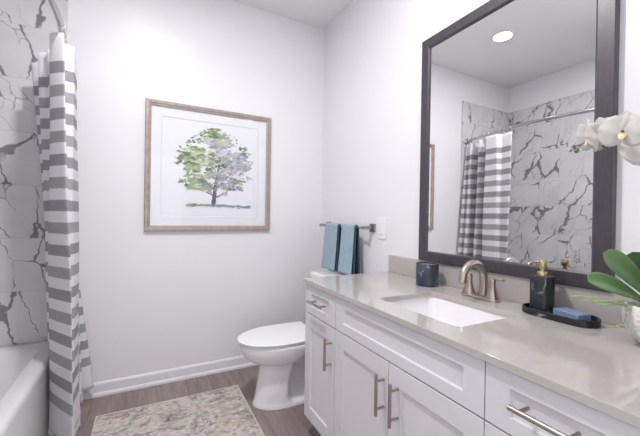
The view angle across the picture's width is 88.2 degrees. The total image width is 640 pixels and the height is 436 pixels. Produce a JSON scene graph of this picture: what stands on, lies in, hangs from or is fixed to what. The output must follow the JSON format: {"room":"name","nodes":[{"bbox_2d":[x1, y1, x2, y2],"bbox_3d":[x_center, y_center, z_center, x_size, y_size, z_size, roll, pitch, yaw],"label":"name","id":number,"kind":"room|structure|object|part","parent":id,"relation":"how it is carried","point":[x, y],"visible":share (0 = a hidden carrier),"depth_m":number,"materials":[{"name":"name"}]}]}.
{"room":"bathroom","nodes":[
{"label":"bathroom","id":0,"kind":"room"},
{"bbox_2d":[48,365,320,435],"bbox_3d":[-0.447,1.190,0.888,2.780,0.100,3.200,1,0,-28],"label":"floor","id":1,"kind":"structure","parent":0,"point":[291,421],"depth_m":2.02,"materials":[{"name":"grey wood"}]},
{"bbox_2d":[0,341,49,435],"bbox_3d":[-1.557,0.925,1.128,0.814,0.392,1.515,1,0,-28],"label":"bathtub","id":2,"kind":"object","parent":1,"relation":"on","point":[24,368],"visible":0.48,"depth_m":1.57,"materials":[{"name":"white ceramic"}]},
{"bbox_2d":[91,385,264,435],"bbox_3d":[-0.591,1.130,1.438,0.799,0.010,1.357,1,0,-28],"label":"bath rug","id":3,"kind":"object","parent":1,"relation":"on","point":[225,411],"visible":1,"depth_m":1.84,"materials":[{"name":"beige fabric"}]},
{"bbox_2d":[237,270,346,409],"bbox_3d":[-0.131,0.765,2.141,0.806,0.750,0.474,1,0,-28],"label":"toilet","id":4,"kind":"object","parent":1,"relation":"on","point":[278,350],"visible":0.5,"depth_m":1.98,"materials":[{"name":"ceramic"}]},
{"bbox_3d":[-0.272,0.744,2.066,0.472,0.009,0.344,1,0,-28],"label":"seat","id":5,"kind":"part","parent":4,"relation":"part of","materials":[{"name":"white plastic"}]},
{"bbox_3d":[-0.275,0.731,2.064,0.479,0.014,0.358,1,0,-28],"label":"lid","id":6,"kind":"part","parent":4,"relation":"part of","materials":[{"name":"white plastic"}]},
{"bbox_3d":[-0.138,0.946,2.139,0.771,0.388,0.352,1,0,-28],"label":"bowl","id":7,"kind":"part","parent":4,"relation":"part of","materials":[{"name":"ceramic"}]},
{"bbox_3d":[0.128,0.409,2.272,0.235,0.032,0.474,1,0,-28],"label":"tank lid","id":8,"kind":"part","parent":4,"relation":"part of","materials":[{"name":"ceramic"}]},
{"bbox_2d":[304,284,639,435],"bbox_3d":[0.468,0.751,1.266,0.617,0.804,1.340,1,0,-28],"label":"vanity cabinet","id":9,"kind":"object","parent":1,"relation":"on","point":[367,373],"visible":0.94,"depth_m":1.06,"materials":[{"name":"paint"}]},
{"bbox_3d":[-0.017,0.413,1.579,0.043,0.012,0.142,1,0,-28],"label":"handle","id":10,"kind":"part","parent":9,"relation":"part of","materials":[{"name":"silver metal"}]},
{"bbox_3d":[0.000,0.762,1.603,0.019,0.538,0.304,1,0,-28],"label":"door","id":11,"kind":"part","parent":9,"relation":"part of","materials":[{"name":"paint"}]},
{"bbox_3d":[0.005,0.417,1.602,0.019,0.143,0.304,1,0,-28],"label":"drawer","id":12,"kind":"part","parent":9,"relation":"part of","materials":[{"name":"paint"}]},
{"bbox_3d":[0.034,0.610,1.478,0.043,0.142,0.012,1,0,-28],"label":"handle","id":13,"kind":"part","parent":9,"relation":"part of","materials":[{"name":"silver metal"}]},
{"bbox_3d":[0.156,0.766,1.306,0.019,0.538,0.361,1,0,-28],"label":"door","id":14,"kind":"part","parent":9,"relation":"part of","materials":[{"name":"paint"}]},
{"bbox_3d":[0.207,0.615,1.150,0.043,0.142,0.012,1,0,-28],"label":"handle","id":15,"kind":"part","parent":9,"relation":"part of","materials":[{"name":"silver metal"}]},
{"bbox_3d":[0.241,0.615,1.086,0.043,0.142,0.012,1,0,-28],"label":"handle","id":16,"kind":"part","parent":9,"relation":"part of","materials":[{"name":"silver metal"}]},
{"bbox_3d":[0.247,0.423,1.144,0.019,0.143,0.724,1,0,-28],"label":"false drawer","id":17,"kind":"part","parent":9,"relation":"part of","materials":[{"name":"paint"}]},
{"bbox_3d":[0.326,0.770,0.985,0.019,0.538,0.360,1,0,-28],"label":"door","id":18,"kind":"part","parent":9,"relation":"part of","materials":[{"name":"paint"}]},
{"bbox_2d":[303,271,639,428],"bbox_3d":[0.493,0.339,1.262,0.588,0.020,1.383,1,0,-28],"label":"countertop","id":19,"kind":"structure","parent":9,"relation":"on","point":[598,369],"depth_m":0.89,"materials":[{"name":"grey stone"}]},
{"bbox_2d":[416,262,438,286],"bbox_3d":[0.524,0.274,1.612,0.107,0.106,0.107,1,0,-28],"label":"candle jar","id":20,"kind":"object","parent":19,"relation":"on","point":[427,273],"visible":1,"depth_m":1.57,"materials":[{"name":"blue ceramic"}]},
{"bbox_2d":[389,296,507,326],"bbox_3d":[0.458,0.417,1.234,0.366,0.136,0.450,1,0,-28],"label":"sink","id":21,"kind":"object","parent":19,"relation":"in","point":[446,311],"visible":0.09,"depth_m":1.39,"materials":[{"name":"ceramic"}]},
{"bbox_2d":[458,260,504,302],"bbox_3d":[0.645,0.251,1.366,0.168,0.160,0.166,1,0,11],"label":"faucet","id":22,"kind":"object","parent":19,"relation":"on","point":[489,294],"visible":1,"depth_m":1.33,"materials":[{"name":"silver metal"}]},
{"bbox_3d":[0.638,0.279,1.411,0.050,0.078,0.050,1,0,-28],"label":"handle","id":23,"kind":"part","parent":22,"relation":"part of","materials":[{"name":"silver metal"}]},
{"bbox_3d":[0.627,0.244,1.344,0.168,0.148,0.042,1,0,-28],"label":"spout","id":24,"kind":"part","parent":22,"relation":"part of","materials":[{"name":"silver metal"}]},
{"bbox_3d":[0.662,0.324,1.364,0.054,0.013,0.166,1,0,-28],"label":"plate","id":25,"kind":"part","parent":22,"relation":"part of","materials":[{"name":"silver metal"}]},
{"bbox_3d":[0.688,0.281,1.316,0.050,0.078,0.050,1,0,-28],"label":"handle","id":26,"kind":"part","parent":22,"relation":"part of","materials":[{"name":"silver metal"}]},
{"bbox_3d":[0.697,0.243,1.300,0.021,0.018,0.056,1,0,-28],"label":"lever","id":27,"kind":"part","parent":22,"relation":"part of","materials":[{"name":"silver metal"}]},
{"bbox_2d":[522,303,600,327],"bbox_3d":[0.799,0.323,1.105,0.106,0.022,0.226,1,0,-28],"label":"soap tray","id":28,"kind":"object","parent":19,"relation":"on","point":[595,322],"visible":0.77,"depth_m":1.05,"materials":[{"name":"black stone"}]},
{"bbox_2d":[528,260,554,313],"bbox_3d":[0.775,0.238,1.153,0.078,0.178,0.073,1,0,-43],"label":"soap dispenser","id":29,"kind":"object","parent":28,"relation":"on","point":[542,285],"visible":0.84,"depth_m":1.13,"materials":[{"name":"black stone"}]},
{"bbox_2d":[553,307,590,320],"bbox_3d":[0.815,0.314,1.070,0.054,0.027,0.086,1,0,-14],"label":"soap bar","id":30,"kind":"object","parent":28,"relation":"on","point":[563,311],"visible":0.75,"depth_m":1.05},
{"bbox_2d":[569,111,639,342],"bbox_3d":[0.850,0.033,0.850,0.330,0.606,0.222,1,0,23],"label":"potted orchid","id":31,"kind":"object","parent":19,"relation":"on","point":[623,129],"visible":1,"depth_m":0.87,"materials":[{"name":"white plant"}]},
{"bbox_3d":[0.897,0.285,0.862,0.162,0.104,0.162,1,0,-28],"label":"pot","id":32,"kind":"part","parent":31,"relation":"part of","materials":[{"name":"white ceramic"}]},
{"bbox_3d":[0.482,0.774,0.689,0.019,0.538,0.302,1,0,-28],"label":"door","id":33,"kind":"part","parent":9,"relation":"part of","materials":[{"name":"paint"}]},
{"bbox_3d":[0.461,0.418,0.673,0.043,0.012,0.142,1,0,-28],"label":"handle","id":34,"kind":"part","parent":9,"relation":"part of","materials":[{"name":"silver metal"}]},
{"bbox_3d":[0.488,0.429,0.687,0.019,0.143,0.302,1,0,-28],"label":"drawer","id":35,"kind":"part","parent":9,"relation":"part of","materials":[{"name":"paint"}]},
{"bbox_2d":[67,0,324,382],"bbox_3d":[-1.147,-0.248,2.253,2.780,2.740,0.100,1,0,-28],"label":"wall","id":36,"kind":"structure","parent":0,"point":[153,301],"depth_m":2.30,"materials":[{"name":"paint"}]},
{"bbox_2d":[0,0,67,346],"bbox_3d":[-1.901,-0.107,1.796,0.824,2.438,0.009,1,0,-28],"label":"wall tile","id":37,"kind":"structure","parent":36,"relation":"attached to","point":[26,26],"depth_m":1.89,"materials":[{"name":"stone"}]},
{"bbox_2d":[48,0,66,43],"bbox_3d":[-1.172,-0.874,1.310,0.216,0.072,1.522,1,0,-28],"label":"shower rod","id":38,"kind":"object","parent":37,"relation":"attached to","point":[54,5],"visible":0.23,"depth_m":1.41,"materials":[{"name":"silver metal"}]},
{"bbox_2d":[31,22,93,435],"bbox_3d":[-1.372,0.100,1.707,0.289,1.990,0.606,1,0,-28],"label":"shower curtain","id":39,"kind":"object","parent":38,"relation":"hanging from","point":[54,75],"visible":1,"depth_m":1.58,"materials":[{"name":"fabric"}]},
{"bbox_2d":[80,355,258,399],"bbox_3d":[-0.775,1.085,2.396,1.756,0.085,0.024,1,0,-28],"label":"baseboard","id":40,"kind":"structure","parent":36,"relation":"attached to","point":[119,385],"depth_m":2.25,"materials":[{"name":"paint"}]},
{"bbox_2d":[144,98,270,230],"bbox_3d":[-0.772,-0.346,2.377,0.866,0.874,0.026,1,0,-28],"label":"framed picture","id":41,"kind":"object","parent":36,"relation":"attached to","point":[207,169],"visible":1,"depth_m":2.35,"materials":[{"name":"white paper"}]},
{"bbox_2d":[233,0,352,29],"bbox_3d":[-0.401,-1.649,0.875,2.780,0.100,3.200,1,0,-28],"label":"ceiling","id":42,"kind":"structure","parent":0,"point":[317,13],"depth_m":2.53,"materials":[{"name":"paint"}]},
{"bbox_2d":[321,0,639,294],"bbox_3d":[0.784,-0.213,1.463,0.100,2.740,3.100,1,0,-28],"label":"wall","id":43,"kind":"structure","parent":0,"point":[373,48],"depth_m":2.06,"materials":[{"name":"paint"}]},
{"bbox_2d":[319,222,375,231],"bbox_3d":[0.175,0.060,2.410,0.085,0.054,0.642,1,0,-28],"label":"towel bar","id":44,"kind":"object","parent":43,"relation":"attached to","point":[372,228],"visible":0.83,"depth_m":2.15,"materials":[{"name":"silver metal"}]},
{"bbox_2d":[321,223,340,271],"bbox_3d":[0.099,0.213,2.479,0.086,0.346,0.207,1,0,-28],"label":"hand towel","id":45,"kind":"object","parent":44,"relation":"hanging from","point":[331,248],"visible":0.93,"depth_m":2.44,"materials":[{"name":"blue fabric"}]},
{"bbox_2d":[338,224,360,274],"bbox_3d":[0.206,0.214,2.276,0.086,0.344,0.185,1,0,-28],"label":"hand towel","id":46,"kind":"object","parent":44,"relation":"hanging from","point":[349,253],"visible":1,"depth_m":2.23,"materials":[{"name":"blue fabric"}]},
{"bbox_3d":[0.307,0.064,2.148,0.074,0.022,0.022,1,0,-28],"label":"post","id":47,"kind":"part","parent":44,"relation":"part of","materials":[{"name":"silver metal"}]},
{"bbox_3d":[0.345,0.064,2.168,0.011,0.054,0.054,1,0,-28],"label":"wall plate","id":48,"kind":"part","parent":44,"relation":"part of","materials":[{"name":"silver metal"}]},
{"bbox_2d":[377,218,385,239],"bbox_3d":[0.389,0.066,2.088,0.009,0.136,0.083,1,0,-28],"label":"light switch","id":49,"kind":"object","parent":43,"relation":"attached to","point":[381,223],"visible":1,"depth_m":2.08,"materials":[{"name":"white plastic"}]},
{"bbox_2d":[388,255,633,327],"bbox_3d":[0.746,0.282,1.394,0.019,0.100,1.383,1,0,-28],"label":"backsplash","id":50,"kind":"structure","parent":43,"relation":"attached to","point":[514,288],"depth_m":1.28,"materials":[{"name":"grey stone"}]},
{"bbox_2d":[418,0,619,291],"bbox_3d":[0.742,-0.352,1.407,0.030,1.163,0.826,1,0,-28],"label":"wall mirror","id":51,"kind":"object","parent":43,"relation":"attached to","point":[508,86],"visible":0.85,"depth_m":1.30,"materials":[{"name":"brown wood"}]}
]}

